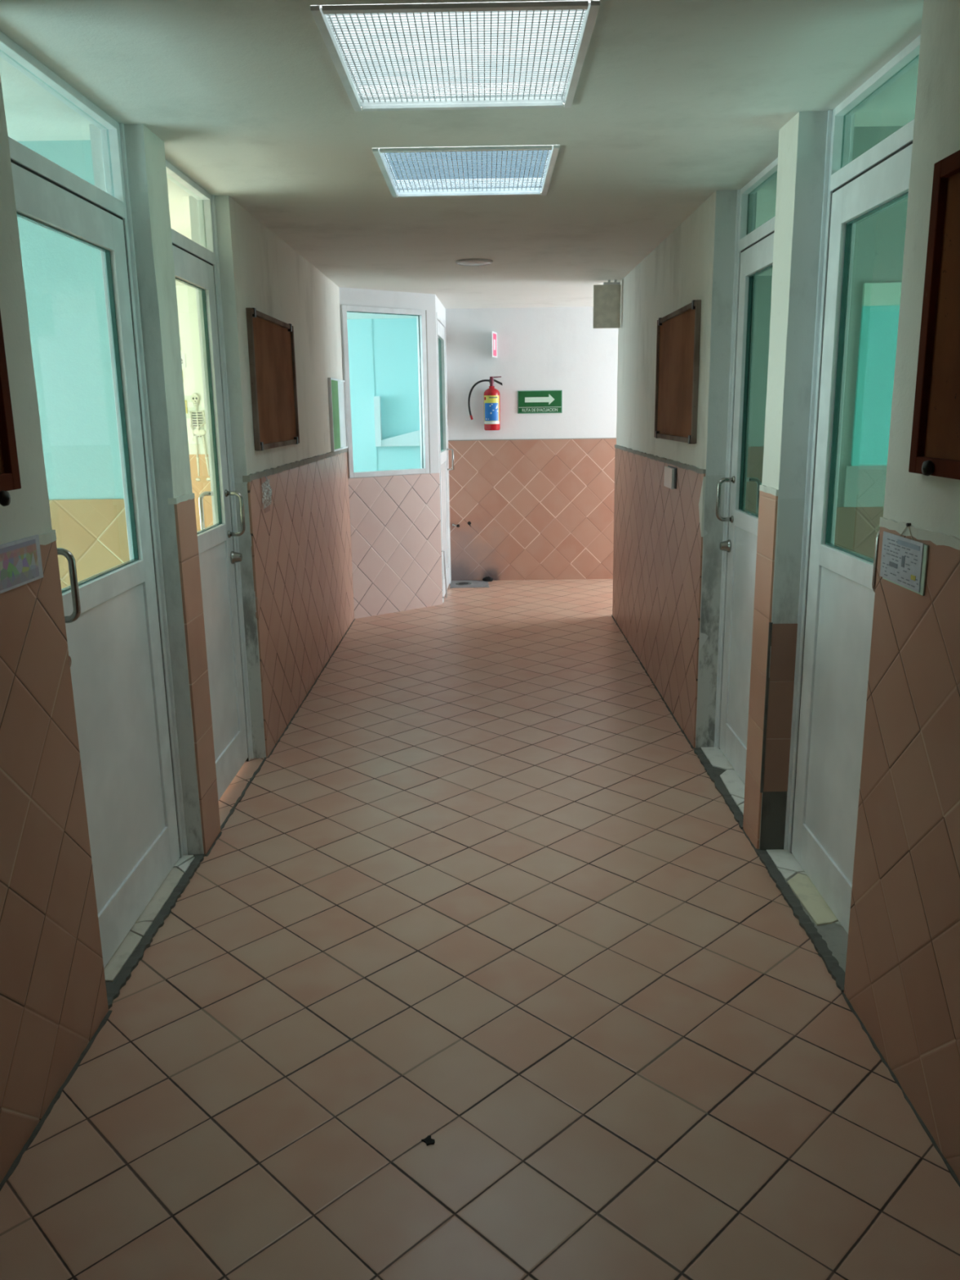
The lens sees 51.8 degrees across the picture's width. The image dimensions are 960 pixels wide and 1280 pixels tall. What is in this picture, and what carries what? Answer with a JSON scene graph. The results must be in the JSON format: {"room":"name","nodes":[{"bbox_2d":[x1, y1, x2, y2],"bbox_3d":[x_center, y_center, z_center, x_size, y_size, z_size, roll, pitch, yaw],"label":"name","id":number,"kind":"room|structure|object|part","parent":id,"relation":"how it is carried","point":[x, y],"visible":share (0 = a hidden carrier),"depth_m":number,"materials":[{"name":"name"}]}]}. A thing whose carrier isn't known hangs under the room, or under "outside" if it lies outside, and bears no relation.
{"room":"school corridor","nodes":[
{"label":"school corridor","id":0,"kind":"room"},
{"bbox_2d":[17,140,129,589],"bbox_3d":[-2.553,-0.408,3.379,2.847,2.330,0.082,-1,13,0],"label":"wall","id":1,"kind":"structure","parent":0,"point":[63,275],"depth_m":3.24,"materials":[{"name":"teal paint"}]},
{"bbox_2d":[0,75,354,1183],"bbox_3d":[-1.055,-0.135,2.114,0.169,2.332,10.176,-1,13,0],"label":"wall","id":2,"kind":"structure","parent":0,"point":[296,571],"depth_m":3.06,"materials":[{"name":"beige paint"}]},
{"bbox_2d":[0,311,21,506],"bbox_3d":[-0.969,-0.477,1.500,0.046,0.626,1.027,-1,13,0],"label":"board","id":3,"kind":"object","parent":2,"relation":"attached to","point":[10,478],"visible":1,"depth_m":2.01,"materials":[{"name":"red wood"}]},
{"bbox_3d":[-0.986,-0.490,1.497,0.013,0.530,0.959,-1,13,0],"label":"board panel","id":4,"kind":"part","parent":3,"relation":"part of","materials":[{"name":"brown wood"}]},
{"bbox_2d":[0,534,43,593],"bbox_3d":[-0.974,-0.135,1.969,0.005,0.095,0.446,-1,13,0],"label":"chart","id":5,"kind":"object","parent":2,"relation":"attached to","point":[20,560],"visible":1,"depth_m":2.09,"materials":[{"name":"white paper"}]},
{"bbox_2d":[0,1010,111,1191],"bbox_3d":[-0.962,1.168,1.645,0.021,0.005,1.862,-1,13,0],"label":"trim","id":6,"kind":"structure","parent":2,"relation":"attached to","point":[15,1162],"depth_m":2.20,"materials":[{"name":"brown tile"}]},
{"bbox_2d":[0,31,187,968],"bbox_3d":[-1.068,-0.278,2.730,0.183,2.330,0.908,-1,13,0],"label":"door","id":7,"kind":"structure","parent":2,"relation":"in","point":[116,617],"depth_m":2.90,"materials":[{"name":"white metal"}]},
{"bbox_3d":[-1.013,-0.132,2.404,0.071,0.198,0.030,-1,13,0],"label":"handle","id":8,"kind":"part","parent":7,"relation":"part of","materials":[{"name":"metal"}]},
{"bbox_3d":[-1.059,0.290,2.863,0.024,0.820,0.636,-1,13,0],"label":"panel","id":9,"kind":"part","parent":7,"relation":"part of","materials":[{"name":"white metal"}]},
{"bbox_2d":[103,854,197,992],"bbox_3d":[-1.030,0.850,2.994,0.094,0.013,0.908,-1,13,0],"label":"sill","id":10,"kind":"structure","parent":2,"relation":"attached to","point":[126,949],"depth_m":2.97,"materials":[{"name":"beige stone"}]},
{"bbox_2d":[106,853,204,1008],"bbox_3d":[-0.971,0.851,2.986,0.034,0.012,0.933,-1,13,0],"label":"trim","id":11,"kind":"structure","parent":2,"relation":"attached to","point":[113,993],"depth_m":2.92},
{"bbox_2d":[165,160,253,800],"bbox_3d":[-1.062,-0.518,3.756,0.183,2.330,0.796,-1,13,0],"label":"door","id":12,"kind":"structure","parent":2,"relation":"in","point":[196,266],"depth_m":3.96,"materials":[{"name":"white metal"}]},
{"bbox_3d":[-1.116,-0.517,4.059,0.071,0.185,0.018,-1,13,0],"label":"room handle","id":13,"kind":"part","parent":12,"relation":"part of","materials":[{"name":"metal"}]},
{"bbox_3d":[-1.053,0.050,3.888,0.024,0.820,0.524,-1,13,0],"label":"panel","id":14,"kind":"part","parent":12,"relation":"part of","materials":[{"name":"white metal"}]},
{"bbox_3d":[-1.003,-0.518,4.058,0.071,0.198,0.030,-1,13,0],"label":"handle","id":15,"kind":"part","parent":12,"relation":"part of","materials":[{"name":"metal"}]},
{"bbox_2d":[204,831,222,856],"bbox_3d":[-0.952,0.727,3.534,0.013,0.004,0.201,-1,13,0],"label":"trim","id":16,"kind":"structure","parent":2,"relation":"attached to","point":[220,833],"depth_m":3.52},
{"bbox_2d":[220,756,266,831],"bbox_3d":[-0.957,0.612,4.022,0.017,0.006,0.811,-1,13,0],"label":"trim","id":17,"kind":"structure","parent":2,"relation":"attached to","point":[257,771],"depth_m":3.97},
{"bbox_2d":[260,475,271,513],"bbox_3d":[-0.949,-0.656,4.443,0.024,0.162,0.193,-1,13,0],"label":"plastic bag","id":18,"kind":"object","parent":2,"relation":"attached to","point":[264,480],"visible":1,"depth_m":4.42,"materials":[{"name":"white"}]},
{"bbox_2d":[245,307,299,450],"bbox_3d":[-0.960,-1.211,4.657,0.026,0.593,0.940,-1,13,0],"label":"board","id":19,"kind":"object","parent":2,"relation":"attached to","point":[271,345],"visible":1,"depth_m":4.58,"materials":[{"name":"wood"}]},
{"bbox_2d":[267,618,355,757],"bbox_3d":[-0.938,0.182,5.867,0.017,0.005,3.000,-1,13,0],"label":"trim","id":20,"kind":"structure","parent":2,"relation":"attached to","point":[325,666],"depth_m":5.37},
{"bbox_2d":[327,377,347,451],"bbox_3d":[-0.950,-1.510,6.631,0.020,0.462,0.650,-1,13,0],"label":"notice board","id":21,"kind":"object","parent":2,"relation":"attached to","point":[336,388],"visible":1,"depth_m":6.57,"materials":[{"name":"white metal"}]},
{"bbox_3d":[-0.954,-1.510,6.631,0.012,0.438,0.626,-1,13,0],"label":"white panel","id":22,"kind":"part","parent":21,"relation":"part of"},
{"bbox_2d":[175,284,213,531],"bbox_3d":[-2.533,-1.227,6.887,2.845,2.330,0.098,-1,13,0],"label":"wall","id":23,"kind":"structure","parent":0,"point":[185,295],"depth_m":6.72,"materials":[{"name":"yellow paint"}]},
{"bbox_2d":[181,353,186,367],"bbox_3d":[-2.073,-1.888,6.683,0.165,0.087,0.010,-1,13,0],"label":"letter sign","id":24,"kind":"object","parent":23,"relation":"attached to","point":[183,355],"visible":0.2,"depth_m":6.68,"materials":[{"name":"white paper"}]},
{"bbox_2d":[184,400,187,413],"bbox_3d":[-2.051,-1.592,6.753,0.100,0.088,0.008,-1,13,0],"label":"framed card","id":25,"kind":"object","parent":23,"relation":"attached to","point":[185,401],"visible":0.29,"depth_m":6.75,"materials":[{"name":"yellow paper"}]},
{"bbox_2d":[189,393,210,481],"bbox_3d":[-1.928,-1.390,6.791,0.115,0.594,0.028,-1,13,0],"label":"skeleton","id":26,"kind":"object","parent":23,"relation":"attached to","point":[194,397],"visible":0.98,"depth_m":6.78},
{"bbox_3d":[-1.970,-1.464,6.778,0.032,0.206,0.016,-1,13,0],"label":"arm","id":27,"kind":"part","parent":26,"relation":"part of","materials":[{"name":"paper"}]},
{"bbox_3d":[-1.957,-1.252,6.827,0.036,0.310,0.020,-1,13,0],"label":"leg","id":28,"kind":"part","parent":26,"relation":"part of","materials":[{"name":"plastic"}]},
{"bbox_3d":[-1.909,-1.504,6.768,0.074,0.126,0.016,-1,13,0],"label":"arm","id":29,"kind":"part","parent":26,"relation":"part of","materials":[{"name":"paper"}]},
{"bbox_3d":[-1.891,-1.254,6.827,0.042,0.311,0.020,-1,13,0],"label":"leg","id":30,"kind":"part","parent":26,"relation":"part of","materials":[{"name":"plastic"}]},
{"bbox_2d":[191,412,202,426],"bbox_3d":[-1.934,-1.510,6.770,0.068,0.091,0.004,-1,13,0],"label":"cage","id":31,"kind":"object","parent":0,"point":[197,424],"depth_m":6.76,"materials":[{"name":"white plastic"}]},
{"bbox_2d":[346,318,420,471],"bbox_3d":[-2.141,-1.830,9.444,3.600,2.330,0.200,-1,13,0],"label":"wall","id":32,"kind":"structure","parent":0,"point":[383,356],"depth_m":9.31,"materials":[{"name":"teal paint"}]},
{"bbox_2d":[338,287,442,618],"bbox_3d":[-0.670,-1.364,7.355,0.822,2.332,0.127,-11,17,-38],"label":"wall","id":33,"kind":"structure","parent":0,"point":[395,520],"depth_m":7.41,"materials":[{"name":"pink tile"}]},
{"bbox_2d":[341,305,430,478],"bbox_3d":[-0.681,-1.797,7.201,0.725,1.182,0.062,-11,17,-38],"label":"window","id":34,"kind":"structure","parent":33,"relation":"in","point":[421,315],"depth_m":7.27,"materials":[{"name":"white metal"}]},
{"bbox_2d":[435,294,451,603],"bbox_3d":[-0.341,-1.548,8.123,0.142,2.332,1.150,-1,13,0],"label":"wall","id":35,"kind":"structure","parent":0,"point":[440,309],"depth_m":7.78,"materials":[{"name":"white paint"}]},
{"bbox_2d":[435,311,453,602],"bbox_3d":[-0.296,-1.477,8.082,0.119,2.210,0.920,0,13,2],"label":"door","id":36,"kind":"structure","parent":35,"relation":"in","point":[441,324],"depth_m":8.27,"materials":[{"name":"white metal"}]},
{"bbox_3d":[-0.320,-1.462,8.087,0.050,2.150,0.832,0,13,2],"label":"frame","id":37,"kind":"part","parent":36,"relation":"part of","materials":[{"name":"white metal"}]},
{"bbox_3d":[-0.310,-1.004,8.194,0.027,0.920,0.660,0,13,2],"label":"panel","id":38,"kind":"part","parent":36,"relation":"part of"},
{"bbox_3d":[-0.253,-1.544,8.456,0.059,0.188,0.019,-1,13,0],"label":"handle","id":39,"kind":"part","parent":36,"relation":"part of","materials":[{"name":"metal"}]},
{"bbox_2d":[0,0,924,319],"bbox_3d":[0.007,-1.598,3.093,8.200,0.045,12.950,-1,13,0],"label":"ceiling","id":40,"kind":"structure","parent":0,"point":[676,104],"depth_m":2.89,"materials":[{"name":"paint"}]},
{"bbox_2d":[310,0,599,111],"bbox_3d":[-0.051,-1.438,2.420,0.608,0.060,0.723,-1,13,0],"label":"skylight","id":41,"kind":"object","parent":40,"relation":"attached to","point":[388,97],"visible":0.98,"depth_m":2.42,"materials":[{"name":"white metal"}]},
{"bbox_2d":[372,145,559,197],"bbox_3d":[-0.044,-1.703,3.556,0.608,0.060,0.725,-1,13,0],"label":"skylight","id":42,"kind":"object","parent":40,"relation":"attached to","point":[525,186],"visible":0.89,"depth_m":3.64,"materials":[{"name":"white metal"}]},
{"bbox_2d":[455,258,493,266],"bbox_3d":[-0.034,-2.173,5.695,0.216,0.018,0.216,-1,13,0],"label":"recessed light","id":43,"kind":"object","parent":40,"relation":"in","point":[464,262],"visible":1,"depth_m":5.64,"materials":[{"name":"white plastic"}]},
{"bbox_2d":[458,261,489,266],"bbox_3d":[-0.033,-2.167,5.697,0.184,0.006,0.184,-1,13,0],"label":"diffuser","id":44,"kind":"object","parent":43,"relation":"attached to","point":[460,263],"depth_m":5.67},
{"bbox_2d":[592,280,621,328],"bbox_3d":[0.854,-2.261,6.657,0.183,0.308,0.032,-1,13,0],"label":"hanging sign","id":45,"kind":"object","parent":40,"relation":"hanging from","point":[606,296],"visible":1,"depth_m":6.65,"materials":[{"name":"white metal"}]},
{"bbox_2d":[0,578,959,1279],"bbox_3d":[0.041,0.732,3.637,8.200,0.080,12.950,-1,13,0],"label":"floor","id":46,"kind":"structure","parent":0,"point":[483,894],"depth_m":2.42,"materials":[{"name":"tile"}]},
{"bbox_2d":[421,1135,435,1145],"bbox_3d":[-0.107,1.055,2.082,0.023,0.003,0.026,-12,17,-39],"label":"chip","id":47,"kind":"object","parent":46,"relation":"on","point":[428,1140],"visible":1,"depth_m":2.08,"materials":[{"name":"black"}]},
{"bbox_2d":[482,576,493,582],"bbox_3d":[0.069,-0.548,8.841,0.100,0.044,0.068,-1,13,0],"label":"lump","id":48,"kind":"object","parent":46,"relation":"on","point":[488,579],"visible":1,"depth_m":8.82,"materials":[{"name":"black"}]},
{"bbox_2d":[445,306,617,580],"bbox_3d":[1.874,-1.704,8.656,4.560,2.332,0.109,-1,13,0],"label":"wall","id":49,"kind":"structure","parent":0,"point":[536,492],"depth_m":8.62,"materials":[{"name":"white paint"}]},
{"bbox_2d":[449,580,488,588],"bbox_3d":[-0.091,-0.492,8.705,0.346,0.004,0.367,-1,13,0],"label":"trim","id":50,"kind":"structure","parent":49,"relation":"attached to","point":[474,584],"depth_m":8.66,"materials":[{"name":"grey metal"}]},
{"bbox_2d":[455,582,471,585],"bbox_3d":[-0.145,-0.499,8.716,0.140,0.006,0.140,-1,13,0],"label":"floor drain","id":51,"kind":"object","parent":50,"relation":"on","point":[458,583],"visible":1,"depth_m":8.71,"materials":[{"name":"grey metal"}]},
{"bbox_2d":[467,376,502,430],"bbox_3d":[0.046,-2.024,8.464,0.297,0.448,0.158,-1,13,0],"label":"fire extinguisher","id":52,"kind":"object","parent":49,"relation":"attached to","point":[491,395],"visible":1,"depth_m":8.41,"materials":[{"name":"red metal"}]},
{"bbox_3d":[0.103,-1.984,8.467,0.138,0.368,0.138,-1,13,0],"label":"tank","id":53,"kind":"part","parent":52,"relation":"part of","materials":[{"name":"red metal"}]},
{"bbox_2d":[491,331,497,357],"bbox_3d":[0.121,-2.491,8.342,0.008,0.205,0.185,2,14,14],"label":"sign","id":54,"kind":"object","parent":49,"relation":"attached to","point":[494,335],"visible":1,"depth_m":8.32,"materials":[{"name":"white plastic"}]},
{"bbox_2d":[517,390,562,413],"bbox_3d":[0.517,-2.054,8.529,0.383,0.192,0.013,-1,13,0],"label":"sign","id":55,"kind":"object","parent":49,"relation":"attached to","point":[529,402],"visible":1,"depth_m":8.52,"materials":[{"name":"green plastic"}]},
{"bbox_2d":[745,275,772,513],"bbox_3d":[2.586,-1.288,6.832,2.915,2.330,0.140,-1,13,0],"label":"wall","id":56,"kind":"structure","parent":0,"point":[763,283],"depth_m":6.67,"materials":[{"name":"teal paint"}]},
{"bbox_2d":[612,0,959,1182],"bbox_3d":[1.016,-0.160,2.093,0.174,2.332,10.166,-1,13,0],"label":"wall","id":57,"kind":"structure","parent":0,"point":[902,975],"depth_m":2.91,"materials":[{"name":"beige paint"}]},
{"bbox_2d":[611,615,693,748],"bbox_3d":[0.967,0.153,5.874,0.015,0.005,2.937,-1,13,0],"label":"trim","id":58,"kind":"structure","parent":57,"relation":"attached to","point":[641,664],"depth_m":5.34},
{"bbox_2d":[663,465,676,488],"bbox_3d":[0.941,-0.805,4.885,0.018,0.104,0.250,-1,13,0],"label":"switch","id":59,"kind":"object","parent":57,"relation":"attached to","point":[670,472],"visible":1,"depth_m":4.83,"materials":[{"name":"plastic"}]},
{"bbox_2d":[653,299,701,444],"bbox_3d":[0.936,-1.267,4.752,0.026,0.606,0.991,-1,13,0],"label":"board","id":60,"kind":"object","parent":57,"relation":"attached to","point":[678,332],"visible":1,"depth_m":4.67,"materials":[{"name":"wood"}]},
{"bbox_2d":[693,747,743,829],"bbox_3d":[0.969,0.584,4.013,0.039,0.011,0.864,-1,13,0],"label":"trim","id":61,"kind":"structure","parent":57,"relation":"attached to","point":[738,815],"depth_m":3.98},
{"bbox_2d":[700,746,745,816],"bbox_3d":[1.047,0.581,4.019,0.123,0.012,0.869,-1,13,0],"label":"threshold","id":62,"kind":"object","parent":57,"relation":"attached to","point":[734,784],"depth_m":4.10,"materials":[{"name":"white stone"}]},
{"bbox_2d":[714,157,777,784],"bbox_3d":[1.067,-0.548,3.755,0.183,2.330,0.869,-1,13,0],"label":"door","id":63,"kind":"structure","parent":57,"relation":"in","point":[753,251],"depth_m":4.01,"materials":[{"name":"white metal"}]},
{"bbox_3d":[1.013,-0.580,4.088,0.071,0.193,0.030,-1,13,0],"label":"handle","id":64,"kind":"part","parent":63,"relation":"part of","materials":[{"name":"metal"}]},
{"bbox_3d":[1.074,0.011,3.886,0.024,0.854,0.597,-1,13,0],"label":"panel","id":65,"kind":"part","parent":63,"relation":"part of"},
{"bbox_3d":[1.126,-0.582,4.088,0.071,0.180,0.018,-1,13,0],"label":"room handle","id":66,"kind":"part","parent":63,"relation":"part of","materials":[{"name":"metal"}]},
{"bbox_2d":[742,828,755,852],"bbox_3d":[0.956,0.707,3.502,0.012,0.005,0.196,-1,13,0],"label":"trim","id":67,"kind":"structure","parent":57,"relation":"attached to","point":[747,837],"depth_m":3.50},
{"bbox_2d":[755,848,844,991],"bbox_3d":[0.966,0.821,2.997,0.040,0.012,0.850,-1,13,0],"label":"trim","id":68,"kind":"structure","parent":57,"relation":"attached to","point":[832,964],"depth_m":2.93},
{"bbox_2d":[766,848,848,973],"bbox_3d":[1.043,0.820,2.994,0.127,0.013,0.845,-1,13,0],"label":"threshold","id":69,"kind":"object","parent":57,"relation":"attached to","point":[813,904],"depth_m":3.02,"materials":[{"name":"white stone"}]},
{"bbox_2d":[783,34,920,933],"bbox_3d":[1.061,-0.309,2.730,0.183,2.330,0.845,-1,13,0],"label":"door","id":70,"kind":"structure","parent":57,"relation":"in","point":[837,586],"depth_m":2.92,"materials":[{"name":"white metal"}]},
{"bbox_3d":[1.068,0.250,2.860,0.024,0.854,0.573,-1,13,0],"label":"panel","id":71,"kind":"part","parent":70,"relation":"part of","materials":[{"name":"white metal"}]},
{"bbox_3d":[1.003,-0.193,2.429,0.071,0.193,0.030,-1,13,0],"label":"handle","id":72,"kind":"part","parent":70,"relation":"part of","materials":[{"name":"metal"}]},
{"bbox_2d":[841,991,959,1186],"bbox_3d":[0.946,1.139,1.653,0.017,0.005,1.912,-1,13,0],"label":"trim","id":73,"kind":"structure","parent":57,"relation":"attached to","point":[949,1168],"depth_m":2.19,"materials":[{"name":"tile"}]},
{"bbox_2d":[880,523,928,595],"bbox_3d":[0.930,-0.187,2.169,0.009,0.141,0.228,-1,13,0],"label":"paper notice","id":74,"kind":"object","parent":57,"relation":"attached to","point":[904,561],"visible":1,"depth_m":2.16,"materials":[{"name":"grey paper"}]},
{"bbox_2d":[888,555,905,568],"bbox_3d":[0.927,-0.175,2.198,0.001,0.032,0.080,-1,13,0],"label":"print","id":75,"kind":"object","parent":74,"relation":"attached to","point":[895,562],"depth_m":2.20,"materials":[{"name":"grey paper"}]},
{"bbox_2d":[908,150,959,479],"bbox_3d":[0.907,-0.533,1.529,0.046,0.606,1.030,-1,13,0],"label":"board","id":76,"kind":"object","parent":57,"relation":"attached to","point":[935,449],"visible":1,"depth_m":1.96,"materials":[{"name":"red wood"}]},
{"bbox_3d":[0.923,-0.534,1.528,0.013,0.537,0.962,-1,13,0],"label":"board panel","id":77,"kind":"part","parent":76,"relation":"part of","materials":[{"name":"brown wood"}]},
{"bbox_2d":[834,125,907,559],"bbox_3d":[2.565,-0.470,3.326,2.917,2.330,0.089,-1,13,0],"label":"wall","id":78,"kind":"structure","parent":0,"point":[880,237],"depth_m":3.20,"materials":[{"name":"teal paint"}]},
{"bbox_3d":[1.821,-0.829,3.212,1.193,0.503,0.017,-1,13,0],"label":"teal panel","id":79,"kind":"part","parent":78,"relation":"part of","materials":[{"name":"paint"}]}
]}

